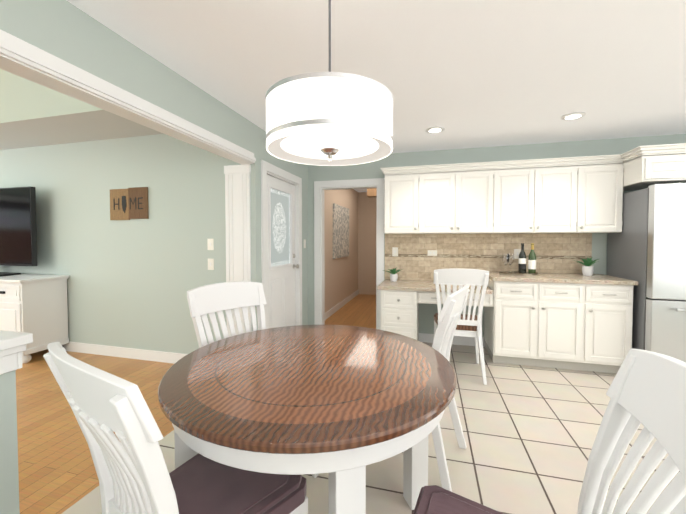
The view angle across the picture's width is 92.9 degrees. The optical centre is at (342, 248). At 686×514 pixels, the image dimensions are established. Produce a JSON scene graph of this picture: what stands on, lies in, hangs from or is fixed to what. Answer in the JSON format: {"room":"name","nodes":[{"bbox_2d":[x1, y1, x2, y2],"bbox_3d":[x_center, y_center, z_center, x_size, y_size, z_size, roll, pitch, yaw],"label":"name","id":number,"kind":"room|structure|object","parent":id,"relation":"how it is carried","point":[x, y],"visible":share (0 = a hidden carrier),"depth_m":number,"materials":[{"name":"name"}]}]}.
{"room":"eat-in kitchen","nodes":[
{"label":"eat-in kitchen","id":0,"kind":"room"},
{"bbox_2d":[16,349,173,513],"bbox_3d":[-4.373,1.313,1.428,5.808,0.100,5.430,0,2,15],"label":"floor","id":1,"kind":"structure","parent":0,"point":[57,473],"depth_m":2.22,"materials":[{"name":"brown wood"}]},
{"bbox_2d":[0,274,68,362],"bbox_3d":[-4.253,0.752,3.813,2.160,0.885,0.470,0,2,15],"label":"tv stand","id":2,"kind":"object","parent":1,"relation":"on","point":[36,305],"visible":0.71,"depth_m":3.48,"materials":[{"name":"painted white wood"}]},
{"bbox_2d":[0,186,37,276],"bbox_3d":[-4.203,-0.192,3.819,1.560,0.999,0.250,0,2,15],"label":"screen","id":3,"kind":"object","parent":2,"relation":"on","point":[18,237],"visible":0.98,"depth_m":3.66,"materials":[{"name":"black plastic"}]},
{"bbox_2d":[62,341,186,363],"bbox_3d":[-3.781,1.136,3.950,5.429,0.110,0.014,0,2,15],"label":"baseboard","id":4,"kind":"structure","parent":1,"relation":"on","point":[144,354],"depth_m":3.58,"materials":[{"name":"white wood"}]},
{"bbox_2d":[224,164,251,336],"bbox_3d":[-1.025,0.203,3.186,0.277,2.018,0.028,0,2,15],"label":"post","id":5,"kind":"object","parent":1,"relation":"on","point":[238,219],"visible":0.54,"depth_m":3.17,"materials":[{"name":"white wood"}]},
{"bbox_2d":[0,134,240,353],"bbox_3d":[-3.720,-0.011,3.968,5.750,2.400,0.115,0,2,15],"label":"wall","id":6,"kind":"structure","parent":0,"point":[131,283],"depth_m":3.54,"materials":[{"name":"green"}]},
{"bbox_2d":[110,187,148,219],"bbox_3d":[-2.307,-0.479,3.509,0.500,0.343,0.022,0,2,15],"label":"home sign","id":7,"kind":"object","parent":6,"relation":"attached to","point":[128,203],"visible":1,"depth_m":3.50,"materials":[{"name":"brown wood"}]},
{"bbox_2d":[0,0,357,513],"bbox_3d":[-0.964,0.019,2.921,0.115,2.400,9.900,0,2,15],"label":"wall","id":8,"kind":"structure","parent":0,"point":[68,32],"depth_m":1.94,"materials":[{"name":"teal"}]},
{"bbox_2d":[0,330,32,374],"bbox_3d":[-1.799,0.465,-0.241,0.195,0.140,3.338,0,2,15],"label":"trim","id":9,"kind":"structure","parent":8,"relation":"on","point":[13,345],"depth_m":1.30,"materials":[{"name":"white wood"}]},
{"bbox_2d":[0,29,255,164],"bbox_3d":[-1.564,-0.781,0.611,0.157,0.097,5.172,0,2,15],"label":"crown molding","id":10,"kind":"structure","parent":8,"relation":"attached to","point":[25,60],"depth_m":1.67,"materials":[{"name":"white wood"}]},
{"bbox_2d":[207,239,213,249],"bbox_3d":[-1.329,-0.041,3.269,0.070,0.115,0.009,0,2,15],"label":"light switch","id":11,"kind":"object","parent":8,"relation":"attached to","point":[210,243],"depth_m":3.27,"materials":[{"name":"white plastic"}]},
{"bbox_2d":[208,259,213,269],"bbox_3d":[-1.329,0.159,3.275,0.070,0.115,0.009,0,2,15],"label":"light switch","id":12,"kind":"object","parent":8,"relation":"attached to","point":[210,261],"depth_m":3.27,"materials":[{"name":"white plastic"}]},
{"bbox_2d":[261,160,301,328],"bbox_3d":[-0.732,0.151,3.771,0.134,2.088,1.031,0,2,15],"label":"door frame","id":13,"kind":"structure","parent":8,"relation":"attached to","point":[276,172],"depth_m":3.80,"materials":[{"name":"white wood"}]},
{"bbox_2d":[267,175,298,328],"bbox_3d":[-0.701,0.198,3.764,0.115,1.971,0.821,0,2,15],"label":"exterior door","id":14,"kind":"structure","parent":8,"relation":"in","point":[281,295],"depth_m":3.78,"materials":[{"name":"white wood"}]},
{"bbox_2d":[333,203,348,258],"bbox_3d":[-0.025,-0.314,6.171,0.031,0.960,1.080,0,2,15],"label":"framed picture","id":15,"kind":"object","parent":8,"relation":"attached to","point":[340,231],"visible":1,"depth_m":6.04},
{"bbox_2d":[325,289,358,319],"bbox_3d":[-0.043,1.072,6.181,0.014,0.110,3.185,0,2,15],"label":"baseboard","id":16,"kind":"structure","parent":8,"relation":"attached to","point":[330,312],"depth_m":6.14,"materials":[{"name":"white wood"}]},
{"bbox_2d":[0,0,685,191],"bbox_3d":[-0.981,-1.228,2.890,11.580,0.104,10.130,0,2,15],"label":"ceiling","id":17,"kind":"structure","parent":0,"point":[476,73],"depth_m":2.02,"materials":[{"name":"white paint"}]},
{"bbox_2d":[265,0,392,165],"bbox_3d":[-0.047,-0.719,1.157,0.448,0.822,0.448,0,2,15],"label":"pendant lamp","id":18,"kind":"object","parent":17,"relation":"hanging from","point":[329,118],"visible":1,"depth_m":0.99,"materials":[{"name":"white fabric"}]},
{"bbox_2d":[367,188,376,197],"bbox_3d":[0.921,-1.193,6.837,0.810,0.200,0.200,0,2,15],"label":"beam","id":19,"kind":"structure","parent":17,"relation":"attached to","point":[371,192],"depth_m":6.82,"materials":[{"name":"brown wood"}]},
{"bbox_2d":[425,127,444,132],"bbox_3d":[0.923,-1.185,3.266,0.190,0.011,0.190,0,2,15],"label":"recessed light","id":20,"kind":"object","parent":17,"relation":"in","point":[435,129],"visible":1,"depth_m":3.25,"materials":[{"name":"white"}]},
{"bbox_2d":[560,112,585,119],"bbox_3d":[2.046,-1.174,2.897,0.190,0.011,0.190,0,2,15],"label":"recessed light","id":21,"kind":"object","parent":17,"relation":"in","point":[573,115],"visible":0.96,"depth_m":2.89,"materials":[{"name":"white"}]},
{"bbox_2d":[325,294,375,328],"bbox_3d":[0.526,1.179,6.094,1.390,0.100,3.300,0,2,15],"label":"floor","id":22,"kind":"structure","parent":0,"point":[358,310],"depth_m":5.63,"materials":[{"name":"brown wood"}]},
{"bbox_2d":[358,192,376,294],"bbox_3d":[0.933,-0.114,7.597,1.390,2.400,0.115,0,2,15],"label":"wall","id":23,"kind":"structure","parent":0,"point":[367,215],"depth_m":7.63,"materials":[{"name":"beige paint"}]},
{"bbox_2d":[62,342,678,513],"bbox_3d":[1.404,1.336,0.624,5.772,0.100,6.830,0,2,15],"label":"floor","id":24,"kind":"structure","parent":0,"point":[530,433],"depth_m":2.05,"materials":[{"name":"beige tile"}]},
{"bbox_2d":[43,342,307,513],"bbox_3d":[-0.461,0.758,0.980,0.472,1.045,0.594,1,2,35],"label":"chair","id":25,"kind":"object","parent":24,"relation":"on","point":[134,475],"visible":0.98,"depth_m":0.82,"materials":[{"name":"white wood"}]},
{"bbox_2d":[187,281,317,477],"bbox_3d":[-0.506,0.734,1.797,0.595,1.045,0.472,1,2,42],"label":"chair","id":26,"kind":"object","parent":24,"relation":"on","point":[212,299],"visible":0.42,"depth_m":1.92,"materials":[{"name":"white wood"}]},
{"bbox_2d":[158,325,456,513],"bbox_3d":[-0.132,0.879,1.467,1.210,0.765,1.210,0,2,15],"label":"table","id":27,"kind":"object","parent":24,"relation":"on","point":[342,406],"visible":1,"depth_m":1.11,"materials":[{"name":"brown wood"}]},
{"bbox_2d":[381,290,420,340],"bbox_3d":[0.692,0.822,3.895,0.400,0.740,0.608,0,2,15],"label":"base cabinet","id":28,"kind":"object","parent":24,"relation":"on","point":[399,309],"depth_m":3.60,"materials":[{"name":"white wood"}]},
{"bbox_2d":[432,284,469,491],"bbox_3d":[0.432,0.730,1.957,0.595,1.045,0.472,1,2,30],"label":"chair","id":29,"kind":"object","parent":24,"relation":"on","point":[450,314],"visible":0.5,"depth_m":1.70,"materials":[{"name":"white wood"}]},
{"bbox_2d":[434,268,488,384],"bbox_3d":[1.129,0.694,3.197,0.472,1.045,0.595,0,2,15],"label":"chair","id":30,"kind":"object","parent":24,"relation":"on","point":[468,325],"visible":0.75,"depth_m":2.98,"materials":[{"name":"white wood"}]},
{"bbox_2d":[483,279,596,370],"bbox_3d":[2.047,0.765,3.533,0.864,0.874,0.611,0,2,15],"label":"base cabinet","id":31,"kind":"object","parent":24,"relation":"on","point":[582,327],"depth_m":3.25,"materials":[{"name":"white wood"}]},
{"bbox_2d":[377,272,637,293],"bbox_3d":[1.634,0.372,3.621,2.425,0.173,0.632,0,2,15],"label":"countertop","id":32,"kind":"structure","parent":31,"relation":"on","point":[410,285],"depth_m":3.39,"materials":[{"name":"stone"}]},
{"bbox_2d":[383,268,402,281],"bbox_3d":[0.619,0.317,4.046,0.256,0.177,0.172,0,2,15],"label":"potted plant","id":33,"kind":"object","parent":32,"relation":"on","point":[393,276],"visible":1,"depth_m":4.01,"materials":[{"name":"white ceramic"}]},
{"bbox_2d":[499,243,537,274],"bbox_3d":[1.929,0.115,3.586,0.410,0.341,0.238,0,2,15],"label":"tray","id":34,"kind":"object","parent":32,"relation":"on","point":[507,258],"visible":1,"depth_m":3.56,"materials":[{"name":"green glass"}]},
{"bbox_2d":[574,258,598,275],"bbox_3d":[2.603,0.187,3.492,0.274,0.201,0.192,0,2,15],"label":"potted plant","id":35,"kind":"object","parent":32,"relation":"on","point":[587,269],"visible":0.98,"depth_m":3.45,"materials":[{"name":"white ceramic"}]},
{"bbox_2d":[413,348,685,513],"bbox_3d":[0.436,0.764,0.757,0.595,1.045,0.472,1,2,26],"label":"chair","id":36,"kind":"object","parent":24,"relation":"on","point":[647,389],"visible":1,"depth_m":0.75,"materials":[{"name":"white wood"}]},
{"bbox_2d":[593,284,633,373],"bbox_3d":[2.565,0.769,3.396,0.464,0.874,0.611,0,2,15],"label":"base cabinet","id":37,"kind":"object","parent":24,"relation":"on","point":[612,304],"depth_m":3.09,"materials":[{"name":"white wood"}]},
{"bbox_2d":[606,183,685,361],"bbox_3d":[3.228,0.323,3.069,0.910,1.785,0.826,0,2,15],"label":"fridge","id":38,"kind":"object","parent":24,"relation":"on","point":[646,248],"visible":0.75,"depth_m":2.84,"materials":[{"name":"grey metal"}]},
{"bbox_2d":[308,134,685,337],"bbox_3d":[2.179,-0.007,3.855,5.715,2.400,0.115,0,2,15],"label":"wall","id":39,"kind":"structure","parent":0,"point":[372,170],"depth_m":3.95,"materials":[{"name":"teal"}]},
{"bbox_2d":[314,178,384,329],"bbox_3d":[0.087,0.133,4.404,0.956,2.088,0.134,0,2,15],"label":"door frame","id":40,"kind":"structure","parent":39,"relation":"attached to","point":[320,187],"depth_m":4.41,"materials":[{"name":"white wood"}]},
{"bbox_2d":[384,167,423,233],"bbox_3d":[0.755,-0.550,3.983,0.456,0.738,0.331,0,2,15],"label":"upper cabinet","id":41,"kind":"object","parent":39,"relation":"attached to","point":[404,188],"depth_m":3.82,"materials":[{"name":"white wood"}]},
{"bbox_2d":[419,333,484,346],"bbox_3d":[2.731,1.143,3.675,4.540,0.110,0.014,0,2,15],"label":"baseboard","id":42,"kind":"structure","parent":39,"relation":"attached to","point":[423,337],"depth_m":4.02,"materials":[{"name":"white wood"}]},
{"bbox_2d":[424,163,499,233],"bbox_3d":[1.307,-0.546,3.837,0.913,0.738,0.331,0,2,15],"label":"upper cabinet","id":43,"kind":"object","parent":39,"relation":"attached to","point":[457,200],"depth_m":3.66,"materials":[{"name":"white wood"}]},
{"bbox_2d":[385,233,591,280],"bbox_3d":[1.655,0.116,3.928,2.305,0.588,0.014,0,2,15],"label":"backsplash","id":44,"kind":"structure","parent":39,"relation":"attached to","point":[554,253],"depth_m":3.92,"materials":[{"name":"stone"}]},
{"bbox_2d":[392,247,397,255],"bbox_3d":[0.668,0.044,4.174,0.070,0.115,0.009,0,2,15],"label":"outlet","id":45,"kind":"object","parent":44,"relation":"attached to","point":[394,249],"depth_m":4.17,"materials":[{"name":"white plastic"}]},
{"bbox_2d":[428,250,436,255],"bbox_3d":[1.113,0.057,4.058,0.115,0.070,0.007,0,2,15],"label":"outlet","id":46,"kind":"object","parent":44,"relation":"attached to","point":[434,252],"depth_m":4.06,"materials":[{"name":"white plastic"}]},
{"bbox_2d":[514,249,520,258],"bbox_3d":[2.041,0.064,3.811,0.070,0.115,0.009,0,2,15],"label":"outlet","id":47,"kind":"object","parent":44,"relation":"attached to","point":[516,251],"depth_m":3.81,"materials":[{"name":"white plastic"}]},
{"bbox_2d":[500,159,587,232],"bbox_3d":[2.081,-0.540,3.632,0.912,0.738,0.331,0,2,15],"label":"upper cabinet","id":48,"kind":"object","parent":39,"relation":"attached to","point":[582,194],"depth_m":3.45,"materials":[{"name":"white wood"}]},
{"bbox_2d":[584,155,627,232],"bbox_3d":[2.634,-0.536,3.486,0.456,0.738,0.331,0,2,15],"label":"upper cabinet","id":49,"kind":"object","parent":39,"relation":"attached to","point":[603,209],"depth_m":3.31,"materials":[{"name":"white wood"}]},
{"bbox_2d":[624,147,685,189],"bbox_3d":[3.075,-0.758,3.207,0.535,0.278,0.631,0,2,15],"label":"upper cabinet","id":50,"kind":"object","parent":39,"relation":"attached to","point":[645,167],"depth_m":2.96,"materials":[{"name":"white wood"}]}
]}

